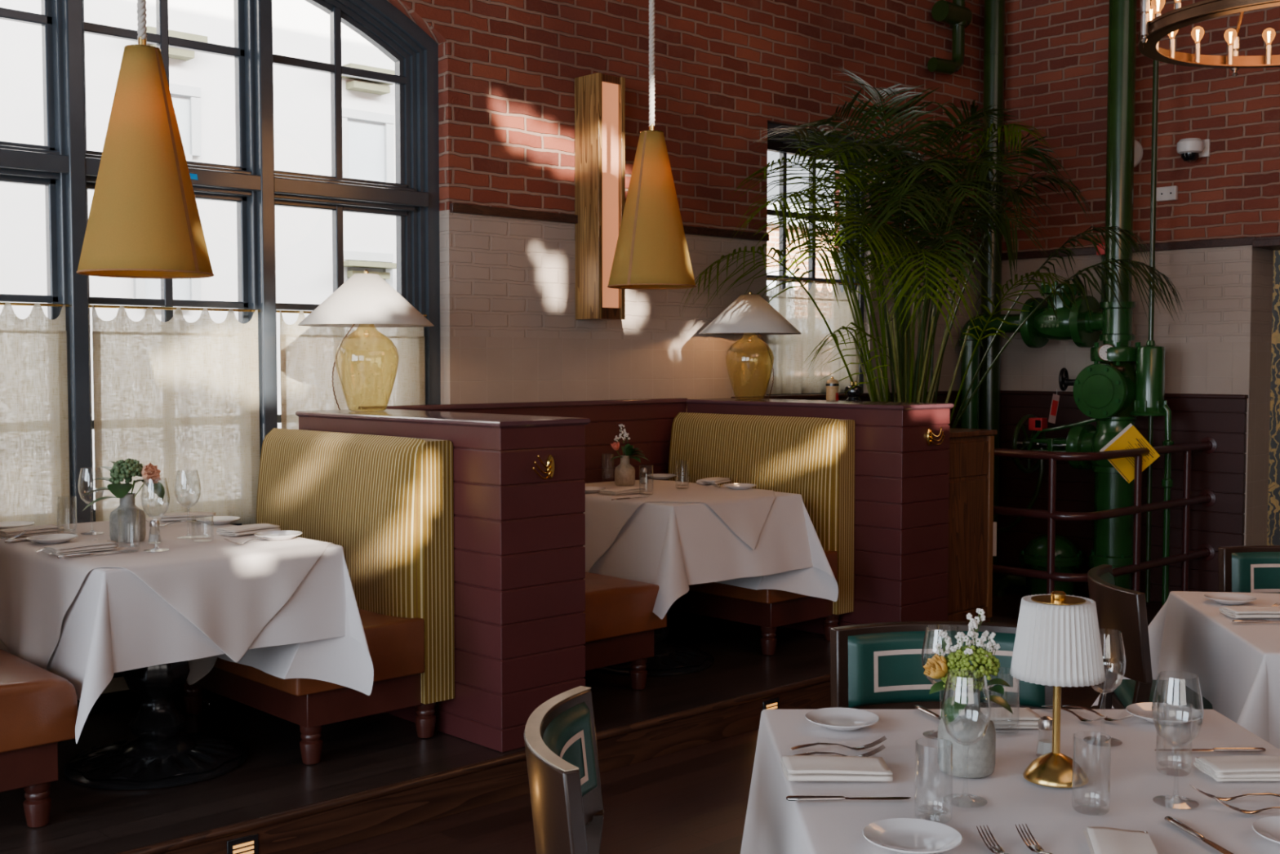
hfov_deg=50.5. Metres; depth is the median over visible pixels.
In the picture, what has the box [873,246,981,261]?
trim
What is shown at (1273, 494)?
wall
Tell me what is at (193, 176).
tape
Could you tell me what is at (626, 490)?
napkin
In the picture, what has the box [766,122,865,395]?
window
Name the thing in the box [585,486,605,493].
plate
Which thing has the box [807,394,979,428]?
trim
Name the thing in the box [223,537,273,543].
fork
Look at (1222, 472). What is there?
wainscoting
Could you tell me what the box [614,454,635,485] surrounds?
bud vase
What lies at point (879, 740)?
fork
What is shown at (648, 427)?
wainscoting
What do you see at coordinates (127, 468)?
flower bouquet
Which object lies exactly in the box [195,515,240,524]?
plate
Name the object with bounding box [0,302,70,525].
cafe curtain
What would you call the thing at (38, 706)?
seat cushion
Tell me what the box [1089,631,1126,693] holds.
bowl
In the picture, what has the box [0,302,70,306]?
curtain rod
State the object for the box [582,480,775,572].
topper
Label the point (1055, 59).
wall
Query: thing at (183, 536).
wine glass
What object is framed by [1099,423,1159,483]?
notice
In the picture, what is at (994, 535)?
tag
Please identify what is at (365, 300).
table lamp
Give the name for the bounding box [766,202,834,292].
brick building
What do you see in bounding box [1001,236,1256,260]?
trim
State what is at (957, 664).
flower bouquet
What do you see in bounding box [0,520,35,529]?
plate
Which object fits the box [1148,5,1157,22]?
bulb
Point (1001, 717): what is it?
napkin
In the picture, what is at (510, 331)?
wall
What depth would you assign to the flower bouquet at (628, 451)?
6.91 m
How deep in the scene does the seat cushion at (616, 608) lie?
5.72 m
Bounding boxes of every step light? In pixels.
[226,832,258,853]
[763,697,779,709]
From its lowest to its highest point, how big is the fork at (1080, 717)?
0.026 m
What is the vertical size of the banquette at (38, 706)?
1.135 m
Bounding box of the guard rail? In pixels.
[992,436,1217,594]
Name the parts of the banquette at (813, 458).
frame, leg, leg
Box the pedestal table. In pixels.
[63,660,248,789]
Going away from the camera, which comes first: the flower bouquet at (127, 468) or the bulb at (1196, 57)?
the flower bouquet at (127, 468)
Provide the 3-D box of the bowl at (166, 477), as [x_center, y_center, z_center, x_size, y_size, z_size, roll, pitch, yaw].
[-1.619,0.238,4.535,0.091,0.135,0.091,-3,4,-43]
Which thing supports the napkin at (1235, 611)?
on the tablecloth at (1237, 665)
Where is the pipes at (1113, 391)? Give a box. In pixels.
[958,0,1173,605]
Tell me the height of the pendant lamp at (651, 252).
4.499 m
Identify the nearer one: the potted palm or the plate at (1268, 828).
the plate at (1268, 828)
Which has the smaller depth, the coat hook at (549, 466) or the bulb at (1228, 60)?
the coat hook at (549, 466)
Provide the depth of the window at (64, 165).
5.99 m
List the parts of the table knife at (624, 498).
handle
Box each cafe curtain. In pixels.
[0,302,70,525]
[92,305,260,524]
[280,311,425,429]
[766,279,858,394]
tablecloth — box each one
[0,543,373,743]
[588,479,838,619]
[740,708,1279,853]
[1091,591,1279,749]
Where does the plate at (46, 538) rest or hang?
on the topper at (230, 592)
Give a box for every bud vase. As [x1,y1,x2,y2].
[109,492,146,542]
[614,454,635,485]
[937,685,995,777]
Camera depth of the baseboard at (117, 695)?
5.51 m
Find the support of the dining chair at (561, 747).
on the floor
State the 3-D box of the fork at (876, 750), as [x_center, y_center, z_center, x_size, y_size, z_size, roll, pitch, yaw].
[0.408,0.678,2.830,0.204,0.026,0.024,0,3,-2]
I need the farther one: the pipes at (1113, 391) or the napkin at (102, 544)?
the pipes at (1113, 391)
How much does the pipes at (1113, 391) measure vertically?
6.388 m
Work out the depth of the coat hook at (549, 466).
5.00 m
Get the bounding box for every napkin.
[0,524,64,537]
[42,539,118,555]
[160,511,216,520]
[216,523,280,536]
[599,486,645,495]
[696,476,730,484]
[781,755,893,781]
[939,706,1040,728]
[1083,826,1157,853]
[1193,755,1279,781]
[1218,605,1279,617]
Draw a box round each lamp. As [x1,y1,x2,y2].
[75,0,213,278]
[297,269,434,411]
[607,0,696,289]
[698,291,801,399]
[1009,590,1105,787]
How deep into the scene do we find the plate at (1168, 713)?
3.16 m
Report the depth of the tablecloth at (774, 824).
2.66 m
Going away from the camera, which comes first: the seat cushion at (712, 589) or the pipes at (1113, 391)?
the seat cushion at (712, 589)
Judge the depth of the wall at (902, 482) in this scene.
6.81 m
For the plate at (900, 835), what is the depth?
2.34 m
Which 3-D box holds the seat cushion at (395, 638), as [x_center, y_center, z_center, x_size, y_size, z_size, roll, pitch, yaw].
[-1.376,0.794,5.249,0.528,0.210,1.130,-3,4,-43]
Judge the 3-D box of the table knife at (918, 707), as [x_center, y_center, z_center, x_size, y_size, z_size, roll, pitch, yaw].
[0.695,0.672,3.131,0.018,0.009,0.236,-1,3,-17]
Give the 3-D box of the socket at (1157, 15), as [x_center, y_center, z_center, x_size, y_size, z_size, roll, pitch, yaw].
[1.824,-1.448,4.781,0.047,0.142,0.047,-3,4,-43]
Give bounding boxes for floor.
[312,583,1162,853]
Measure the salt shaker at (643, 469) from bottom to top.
0.084 m
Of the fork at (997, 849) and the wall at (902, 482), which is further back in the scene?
the wall at (902, 482)
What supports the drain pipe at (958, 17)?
attached to the wall at (510, 331)
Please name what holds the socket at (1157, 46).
attached to the chandelier at (1151, 32)
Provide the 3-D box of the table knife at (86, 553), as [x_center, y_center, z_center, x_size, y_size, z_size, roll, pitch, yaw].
[-1.782,0.414,4.435,0.236,0.009,0.018,-3,4,-43]
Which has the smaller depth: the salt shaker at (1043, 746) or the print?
the salt shaker at (1043, 746)
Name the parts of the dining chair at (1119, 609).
leg, seat frame, leg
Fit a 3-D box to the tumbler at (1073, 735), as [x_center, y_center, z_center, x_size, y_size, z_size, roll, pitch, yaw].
[0.831,0.637,2.500,0.068,0.139,0.068,-3,4,-43]
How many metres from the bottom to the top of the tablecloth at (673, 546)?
0.503 m
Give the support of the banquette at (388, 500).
on the platform
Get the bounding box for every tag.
[992,521,996,555]
[1048,388,1059,423]
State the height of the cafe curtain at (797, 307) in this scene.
0.705 m
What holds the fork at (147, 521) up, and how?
on the topper at (230, 592)
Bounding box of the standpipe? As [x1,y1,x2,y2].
[978,0,1004,583]
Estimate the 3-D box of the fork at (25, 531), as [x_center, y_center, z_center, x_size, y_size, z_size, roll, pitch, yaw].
[-2.269,0.387,4.795,0.024,0.026,0.204,3,4,44]
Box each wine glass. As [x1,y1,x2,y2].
[77,467,104,534]
[141,477,169,551]
[174,469,200,538]
[921,626,959,734]
[942,671,991,804]
[1088,631,1126,743]
[1151,672,1204,805]
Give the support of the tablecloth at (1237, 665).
on the dining table
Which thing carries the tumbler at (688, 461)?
on the topper at (745, 512)
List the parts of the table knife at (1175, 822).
handle, blade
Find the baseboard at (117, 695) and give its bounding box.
[77,671,214,715]
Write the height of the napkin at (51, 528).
0.027 m
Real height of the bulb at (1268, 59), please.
0.142 m
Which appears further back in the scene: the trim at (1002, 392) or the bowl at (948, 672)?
the trim at (1002, 392)
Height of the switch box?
0.090 m
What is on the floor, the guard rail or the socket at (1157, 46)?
the guard rail
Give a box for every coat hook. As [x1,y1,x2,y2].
[531,454,554,479]
[926,426,944,445]
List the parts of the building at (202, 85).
window trim, pane, cornice, pane, window trim, pane, pane, window trim, window trim, cornice, cornice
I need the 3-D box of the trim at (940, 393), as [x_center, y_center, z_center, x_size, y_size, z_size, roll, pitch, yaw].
[1.502,-0.210,8.934,2.641,0.026,0.080,-3,4,-43]
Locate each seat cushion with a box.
[0,648,77,752]
[213,608,424,696]
[582,571,666,642]
[688,550,837,604]
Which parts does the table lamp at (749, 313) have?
glass, lamp shade, twisted cord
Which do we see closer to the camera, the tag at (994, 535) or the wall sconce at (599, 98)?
the wall sconce at (599, 98)
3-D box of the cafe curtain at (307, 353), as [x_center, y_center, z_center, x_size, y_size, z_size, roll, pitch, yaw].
[-1.333,-0.053,6.360,0.777,0.961,0.038,-3,4,-43]
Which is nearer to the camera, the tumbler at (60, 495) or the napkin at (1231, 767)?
the napkin at (1231, 767)
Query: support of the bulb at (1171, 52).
attached to the chandelier at (1151, 32)
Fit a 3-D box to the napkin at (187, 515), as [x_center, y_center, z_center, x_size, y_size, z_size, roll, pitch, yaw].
[-1.806,0.357,5.430,0.209,0.026,0.109,-1,3,-15]
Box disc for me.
[1133,139,1142,167]
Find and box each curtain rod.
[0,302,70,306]
[88,304,260,311]
[275,310,426,316]
[766,277,860,285]
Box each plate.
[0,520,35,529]
[26,533,78,543]
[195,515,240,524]
[253,530,302,540]
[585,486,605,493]
[646,473,677,479]
[722,483,755,489]
[804,706,879,730]
[862,817,962,853]
[1125,702,1203,724]
[1203,592,1257,604]
[1252,815,1279,844]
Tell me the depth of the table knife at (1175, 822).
2.36 m
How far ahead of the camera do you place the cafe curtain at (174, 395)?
5.77 m
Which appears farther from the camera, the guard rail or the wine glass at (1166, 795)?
the guard rail
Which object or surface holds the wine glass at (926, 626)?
on the tablecloth at (774, 824)
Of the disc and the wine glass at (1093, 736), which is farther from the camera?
the disc
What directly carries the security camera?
attached to the wall at (1055, 59)
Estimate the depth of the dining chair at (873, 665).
3.65 m
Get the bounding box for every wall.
[295,408,590,751]
[386,0,984,404]
[686,397,954,634]
[1000,0,1279,545]
[1266,250,1279,545]
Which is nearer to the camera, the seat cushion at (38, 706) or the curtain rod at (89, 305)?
the seat cushion at (38, 706)
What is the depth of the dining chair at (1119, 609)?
4.32 m
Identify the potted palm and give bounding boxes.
[679,66,1185,427]
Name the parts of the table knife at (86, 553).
handle, blade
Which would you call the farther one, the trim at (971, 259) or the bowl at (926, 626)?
the trim at (971, 259)
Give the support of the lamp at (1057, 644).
on the tablecloth at (774, 824)
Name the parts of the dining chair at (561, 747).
leg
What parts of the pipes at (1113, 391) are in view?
valve stem, yoke rod, yoke arm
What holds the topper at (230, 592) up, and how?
on the tablecloth at (114, 622)
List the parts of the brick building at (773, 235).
pane, window trim, cornice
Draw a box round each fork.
[0,529,27,539]
[146,520,199,525]
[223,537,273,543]
[790,735,886,750]
[793,744,885,756]
[976,825,1008,853]
[1015,822,1052,853]
[1041,704,1107,721]
[1062,704,1133,720]
[1189,783,1279,800]
[1213,795,1279,813]
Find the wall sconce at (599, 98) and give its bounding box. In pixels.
[574,72,625,319]
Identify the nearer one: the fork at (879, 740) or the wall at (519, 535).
the fork at (879, 740)
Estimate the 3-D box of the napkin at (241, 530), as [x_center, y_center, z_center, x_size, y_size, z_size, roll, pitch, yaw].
[-1.444,0.377,5.008,0.109,0.026,0.209,2,3,35]
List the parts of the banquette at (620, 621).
frame, leg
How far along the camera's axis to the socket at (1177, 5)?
4.63 m
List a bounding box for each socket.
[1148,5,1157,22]
[1149,14,1159,50]
[1151,0,1164,17]
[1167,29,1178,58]
[1174,0,1181,9]
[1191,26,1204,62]
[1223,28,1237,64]
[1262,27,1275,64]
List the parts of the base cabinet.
plinth rail, door, drawer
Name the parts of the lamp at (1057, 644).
stem, lamp shade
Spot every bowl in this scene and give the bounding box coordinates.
[77,467,104,504]
[141,477,169,518]
[174,469,200,506]
[921,626,959,684]
[942,671,991,745]
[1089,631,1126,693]
[1151,672,1204,746]
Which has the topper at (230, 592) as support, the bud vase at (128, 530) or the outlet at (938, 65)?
the bud vase at (128, 530)
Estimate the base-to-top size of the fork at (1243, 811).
0.026 m
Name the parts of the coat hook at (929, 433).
arm, arm, arm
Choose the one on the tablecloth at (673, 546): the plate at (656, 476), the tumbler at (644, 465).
the plate at (656, 476)
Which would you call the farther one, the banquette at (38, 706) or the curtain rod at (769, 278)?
the curtain rod at (769, 278)
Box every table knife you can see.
[4,538,29,542]
[57,550,128,558]
[611,496,647,500]
[786,795,911,800]
[913,704,941,719]
[1155,746,1266,751]
[1164,815,1233,853]
[1231,619,1279,622]
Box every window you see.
[0,0,440,525]
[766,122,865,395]
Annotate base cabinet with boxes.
[946,427,997,622]
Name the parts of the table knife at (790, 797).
handle, blade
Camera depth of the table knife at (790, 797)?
2.56 m
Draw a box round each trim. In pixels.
[357,397,687,410]
[449,203,768,241]
[731,390,960,399]
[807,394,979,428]
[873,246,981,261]
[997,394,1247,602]
[1000,390,1248,399]
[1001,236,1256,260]
[1252,235,1279,250]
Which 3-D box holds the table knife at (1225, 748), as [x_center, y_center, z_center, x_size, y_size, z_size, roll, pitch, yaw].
[1.208,0.684,2.880,0.236,0.009,0.018,0,3,0]
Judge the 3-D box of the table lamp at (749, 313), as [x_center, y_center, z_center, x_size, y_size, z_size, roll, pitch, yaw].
[0.618,-0.459,7.631,0.577,0.606,0.577,-1,3,-19]
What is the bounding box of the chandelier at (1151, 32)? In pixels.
[1137,0,1279,76]
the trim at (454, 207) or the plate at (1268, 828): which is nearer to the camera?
the plate at (1268, 828)
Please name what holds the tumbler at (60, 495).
on the topper at (230, 592)
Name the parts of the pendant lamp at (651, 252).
lamp shade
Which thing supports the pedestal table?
on the platform
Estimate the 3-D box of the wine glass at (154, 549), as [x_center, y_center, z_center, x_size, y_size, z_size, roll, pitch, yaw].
[-1.619,0.292,4.538,0.091,0.242,0.091,-1,3,-14]
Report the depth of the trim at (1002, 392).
8.78 m
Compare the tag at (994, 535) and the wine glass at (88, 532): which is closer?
the wine glass at (88, 532)
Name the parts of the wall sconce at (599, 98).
opal panel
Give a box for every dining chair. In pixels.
[524,685,604,853]
[830,621,1061,709]
[1087,564,1213,709]
[1217,545,1279,593]
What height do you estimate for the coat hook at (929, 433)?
0.095 m
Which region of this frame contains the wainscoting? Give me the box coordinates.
[432,402,686,612]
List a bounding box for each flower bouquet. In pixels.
[81,457,164,511]
[609,424,648,462]
[923,608,1013,725]
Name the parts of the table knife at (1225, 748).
blade, handle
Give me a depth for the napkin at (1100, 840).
2.27 m
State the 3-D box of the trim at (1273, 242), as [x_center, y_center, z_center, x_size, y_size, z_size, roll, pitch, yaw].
[5.486,-1.070,6.907,0.390,0.060,4.515,-3,4,-43]
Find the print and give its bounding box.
[1050,400,1057,415]
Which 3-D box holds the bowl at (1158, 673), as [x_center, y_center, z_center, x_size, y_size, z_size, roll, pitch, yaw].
[1.006,0.530,2.540,0.091,0.135,0.091,-3,4,-43]
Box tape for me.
[189,173,198,180]
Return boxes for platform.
[0,610,1017,853]
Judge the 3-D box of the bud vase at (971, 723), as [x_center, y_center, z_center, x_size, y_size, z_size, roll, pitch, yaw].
[0.660,0.612,2.742,0.114,0.167,0.114,-3,4,-43]
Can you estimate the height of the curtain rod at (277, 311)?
0.011 m
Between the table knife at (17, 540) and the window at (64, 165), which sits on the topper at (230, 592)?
the table knife at (17, 540)
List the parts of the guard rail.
post, rail, rail, rail, post, post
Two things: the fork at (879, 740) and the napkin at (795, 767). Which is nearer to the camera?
the napkin at (795, 767)
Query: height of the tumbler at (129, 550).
0.139 m
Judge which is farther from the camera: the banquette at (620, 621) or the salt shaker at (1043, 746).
the banquette at (620, 621)
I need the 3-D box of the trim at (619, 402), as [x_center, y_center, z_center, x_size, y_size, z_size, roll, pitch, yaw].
[-0.520,-0.117,7.014,2.117,0.026,0.080,-3,4,-43]
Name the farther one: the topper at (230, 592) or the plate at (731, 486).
the plate at (731, 486)
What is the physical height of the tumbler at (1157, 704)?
0.139 m
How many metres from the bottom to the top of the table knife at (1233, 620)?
0.009 m
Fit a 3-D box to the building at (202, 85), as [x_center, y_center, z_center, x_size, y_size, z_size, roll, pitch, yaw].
[-4.923,-3.430,10.468,13.500,11.000,0.620,-3,4,-43]
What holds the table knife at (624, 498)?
on the topper at (745, 512)
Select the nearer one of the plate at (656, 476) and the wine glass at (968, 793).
the wine glass at (968, 793)
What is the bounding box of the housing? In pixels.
[992,533,1084,595]
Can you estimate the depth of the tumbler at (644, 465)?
6.45 m
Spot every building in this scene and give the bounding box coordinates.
[0,0,396,508]
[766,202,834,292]
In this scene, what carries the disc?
attached to the wall at (1055, 59)
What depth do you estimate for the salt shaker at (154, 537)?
4.71 m
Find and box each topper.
[0,516,333,684]
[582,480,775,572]
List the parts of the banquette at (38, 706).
frame, leg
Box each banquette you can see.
[0,648,77,827]
[182,427,454,764]
[582,571,666,689]
[667,412,855,655]
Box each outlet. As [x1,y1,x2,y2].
[927,57,955,75]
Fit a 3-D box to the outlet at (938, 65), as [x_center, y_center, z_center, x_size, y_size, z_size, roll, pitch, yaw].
[2.047,-2.448,9.213,0.173,0.096,0.096,-2,3,-33]
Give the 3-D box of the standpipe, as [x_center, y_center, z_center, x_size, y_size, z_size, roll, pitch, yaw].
[2.486,-2.081,9.559,0.147,6.387,0.147,-3,4,-43]
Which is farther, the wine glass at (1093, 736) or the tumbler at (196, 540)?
the tumbler at (196, 540)
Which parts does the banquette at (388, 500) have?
leg, frame, leg, leg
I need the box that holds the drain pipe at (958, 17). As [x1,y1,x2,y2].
[927,0,972,75]
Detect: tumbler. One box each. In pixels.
[56,495,77,533]
[117,507,139,551]
[191,515,213,542]
[601,453,614,479]
[639,465,652,494]
[675,461,688,488]
[914,743,952,821]
[1071,734,1111,810]
[1155,703,1192,773]
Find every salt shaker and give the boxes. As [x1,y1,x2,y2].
[148,519,160,543]
[640,466,647,484]
[1035,715,1052,755]
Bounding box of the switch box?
[1155,186,1177,201]
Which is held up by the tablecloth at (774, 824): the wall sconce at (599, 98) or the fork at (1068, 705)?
the fork at (1068, 705)
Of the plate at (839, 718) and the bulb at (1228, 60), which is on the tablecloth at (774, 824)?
the plate at (839, 718)
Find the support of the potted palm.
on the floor
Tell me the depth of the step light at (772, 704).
5.89 m
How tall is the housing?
0.438 m
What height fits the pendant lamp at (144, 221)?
4.499 m
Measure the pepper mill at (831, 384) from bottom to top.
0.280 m
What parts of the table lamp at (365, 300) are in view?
twisted cord, lamp shade, glass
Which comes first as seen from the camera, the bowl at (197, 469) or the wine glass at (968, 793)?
the wine glass at (968, 793)
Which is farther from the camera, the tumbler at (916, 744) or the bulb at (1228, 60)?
the bulb at (1228, 60)
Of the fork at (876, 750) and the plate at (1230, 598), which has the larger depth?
the plate at (1230, 598)
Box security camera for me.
[1176,137,1209,162]
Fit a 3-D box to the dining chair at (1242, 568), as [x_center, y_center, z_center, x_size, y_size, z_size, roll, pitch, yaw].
[2.503,0.903,5.026,0.618,0.863,0.560,0,3,10]
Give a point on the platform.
(374, 775)
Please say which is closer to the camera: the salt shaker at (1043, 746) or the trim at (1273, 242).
the salt shaker at (1043, 746)
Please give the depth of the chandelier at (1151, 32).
4.89 m
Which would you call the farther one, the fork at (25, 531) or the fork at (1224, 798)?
the fork at (25, 531)
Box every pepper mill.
[825,377,839,399]
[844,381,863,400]
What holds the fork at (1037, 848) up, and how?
on the tablecloth at (774, 824)
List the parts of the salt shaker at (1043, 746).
glass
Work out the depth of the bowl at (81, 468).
4.97 m
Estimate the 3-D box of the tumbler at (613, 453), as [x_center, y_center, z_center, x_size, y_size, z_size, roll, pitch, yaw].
[-0.171,0.212,7.254,0.068,0.139,0.068,-3,4,-43]
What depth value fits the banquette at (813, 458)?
6.85 m
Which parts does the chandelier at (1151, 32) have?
bracket post, bracket post, stay rod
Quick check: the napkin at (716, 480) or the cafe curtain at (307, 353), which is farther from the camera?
the napkin at (716, 480)
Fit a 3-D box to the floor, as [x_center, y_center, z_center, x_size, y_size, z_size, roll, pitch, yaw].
[1.822,1.458,3.601,16.500,0.100,9.000,-3,4,-43]
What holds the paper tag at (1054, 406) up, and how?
hanging from the pipes at (1113, 391)
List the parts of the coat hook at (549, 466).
arm, arm, arm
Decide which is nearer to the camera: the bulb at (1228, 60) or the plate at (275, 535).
the plate at (275, 535)
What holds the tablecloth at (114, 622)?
on the pedestal table
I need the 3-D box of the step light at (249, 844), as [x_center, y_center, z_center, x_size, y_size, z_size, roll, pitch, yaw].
[-1.224,1.303,4.185,0.104,0.080,0.008,-3,4,-43]
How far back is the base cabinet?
7.22 m

